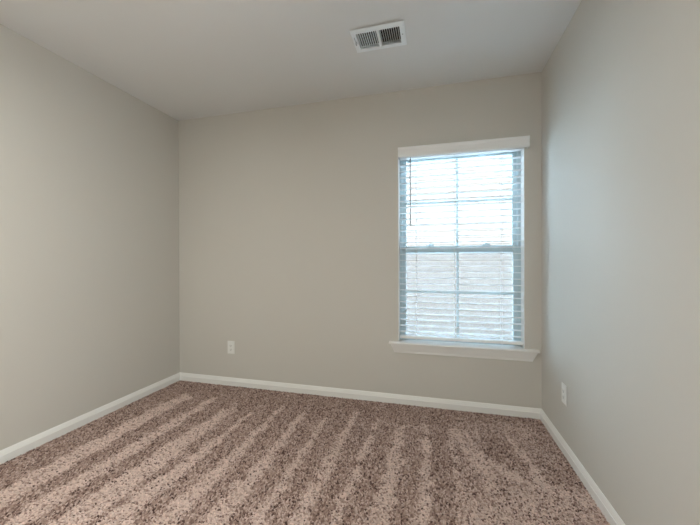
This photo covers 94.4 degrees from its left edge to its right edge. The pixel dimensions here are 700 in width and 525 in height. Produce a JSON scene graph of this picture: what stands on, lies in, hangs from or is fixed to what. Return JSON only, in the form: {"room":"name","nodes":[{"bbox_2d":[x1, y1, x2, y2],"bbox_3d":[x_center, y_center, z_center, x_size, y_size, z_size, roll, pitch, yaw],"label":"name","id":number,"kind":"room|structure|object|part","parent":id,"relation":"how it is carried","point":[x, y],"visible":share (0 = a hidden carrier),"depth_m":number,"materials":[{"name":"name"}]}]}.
{"room":"empty bedroom","nodes":[
{"label":"empty bedroom","id":0,"kind":"room"},
{"bbox_2d":[0,24,179,450],"bbox_3d":[-2.122,-0.091,1.321,0.120,2.660,3.600,0,0,15],"label":"wall","id":1,"kind":"structure","parent":0,"point":[89,169],"depth_m":2.18,"materials":[{"name":"paint"}]},
{"bbox_2d":[0,372,179,464],"bbox_3d":[-2.053,1.081,1.309,0.014,0.076,3.600,0,0,15],"label":"baseboard","id":2,"kind":"structure","parent":1,"relation":"attached to","point":[24,446],"depth_m":2.17,"materials":[{"name":"paint"}]},
{"bbox_2d":[0,0,581,120],"bbox_3d":[-0.591,-1.374,0.914,3.052,0.100,3.600,0,0,15],"label":"ceiling","id":3,"kind":"structure","parent":0,"point":[184,59],"depth_m":1.97,"materials":[{"name":"white paint"}]},
{"bbox_2d":[349,20,406,52],"bbox_3d":[0.170,-1.362,1.905,0.309,0.106,0.204,0,0,15],"label":"ceiling vent","id":4,"kind":"object","parent":3,"relation":"in","point":[393,31],"visible":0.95,"depth_m":1.95,"materials":[{"name":"metal"}]},
{"bbox_2d":[0,380,609,524],"bbox_3d":[-0.584,1.161,0.925,3.052,0.112,3.600,0,0,15],"label":"floor","id":5,"kind":"structure","parent":0,"point":[183,452],"depth_m":1.76,"materials":[{"name":"carpet"}]},
{"bbox_2d":[178,72,541,408],"bbox_3d":[-0.110,-0.103,2.740,3.292,2.660,0.165,0,0,15],"label":"wall","id":6,"kind":"structure","parent":0,"point":[288,215],"depth_m":2.68,"materials":[{"name":"paint"}]},
{"bbox_2d":[228,341,234,353],"bbox_3d":[-1.067,0.760,2.905,0.070,0.114,0.009,0,0,15],"label":"wall outlet","id":7,"kind":"object","parent":6,"relation":"attached to","point":[230,343],"visible":1,"depth_m":2.90,"materials":[{"name":"plastic"}]},
{"bbox_2d":[180,372,540,418],"bbox_3d":[-0.129,1.069,2.659,3.052,0.076,0.014,0,0,15],"label":"baseboard","id":8,"kind":"structure","parent":6,"relation":"attached to","point":[506,410],"depth_m":2.57,"materials":[{"name":"paint"}]},
{"bbox_2d":[389,147,539,361],"bbox_3d":[0.833,-0.083,2.474,1.052,1.566,0.201,0,0,15],"label":"window","id":9,"kind":"structure","parent":6,"relation":"in","point":[413,346],"depth_m":2.45,"materials":[{"name":"plastic"}]},
{"bbox_3d":[0.843,-0.461,2.549,0.849,0.772,0.026,0,0,15],"label":"sash","id":10,"kind":"part","parent":9,"relation":"part of","materials":[{"name":"glass"}]},
{"bbox_3d":[0.837,0.245,2.523,0.849,0.751,0.026,0,0,15],"label":"sash","id":11,"kind":"part","parent":9,"relation":"part of","materials":[{"name":"glass"}]},
{"bbox_2d":[398,135,529,344],"bbox_3d":[0.825,-0.142,2.424,0.913,1.480,0.113,0,0,15],"label":"window blind","id":12,"kind":"object","parent":9,"relation":"attached to","point":[509,144],"visible":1,"depth_m":2.43,"materials":[{"name":"plastic"}]},
{"bbox_3d":[0.518,-0.114,2.535,0.002,1.420,0.054,0,0,15],"label":"ladder cord","id":13,"kind":"part","parent":12,"relation":"part of","materials":[{"name":"white fabric"}]},
{"bbox_3d":[0.793,-0.114,2.463,0.002,1.420,0.054,0,0,15],"label":"ladder cord","id":14,"kind":"part","parent":12,"relation":"part of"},
{"bbox_3d":[0.823,0.584,2.458,0.875,0.022,0.050,0,0,15],"label":"rail","id":15,"kind":"part","parent":12,"relation":"part of","materials":[{"name":"white plastic"}]},
{"bbox_2d":[542,0,699,524],"bbox_3d":[0.947,-0.097,0.517,0.120,2.660,3.600,0,0,15],"label":"wall","id":16,"kind":"structure","parent":0,"point":[621,82],"depth_m":1.26,"materials":[{"name":"paint"}]},
{"bbox_2d":[562,382,566,405],"bbox_3d":[1.237,0.759,1.871,0.009,0.114,0.070,0,0,15],"label":"wall outlet","id":17,"kind":"object","parent":16,"relation":"attached to","point":[564,387],"visible":1,"depth_m":1.86,"materials":[{"name":"plastic"}]},
{"bbox_2d":[562,387,564,400],"bbox_3d":[1.234,0.759,1.872,0.003,0.067,0.033,0,0,15],"label":"receptacle","id":18,"kind":"object","parent":17,"relation":"attached to","point":[563,388],"depth_m":1.87,"materials":[{"name":"plastic"}]},
{"bbox_2d":[540,409,624,524],"bbox_3d":[0.885,1.075,0.539,0.014,0.076,3.600,0,0,15],"label":"baseboard","id":19,"kind":"structure","parent":16,"relation":"attached to","point":[604,505],"depth_m":1.60,"materials":[{"name":"paint"}]},
{"label":"outside","id":20,"kind":"structure","parent":0,"visible":0},
{"bbox_3d":[3.651,1.843,15.209,44.000,0.100,25.825,0,0,15],"label":"ground","id":21,"kind":"structure","parent":20,"visible":0},
{"bbox_2d":[406,155,512,339],"bbox_3d":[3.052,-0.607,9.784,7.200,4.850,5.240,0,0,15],"label":"window glass","id":22,"kind":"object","parent":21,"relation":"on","point":[466,259],"visible":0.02,"depth_m":7.32,"materials":[{"name":"clear glass"}]}
]}

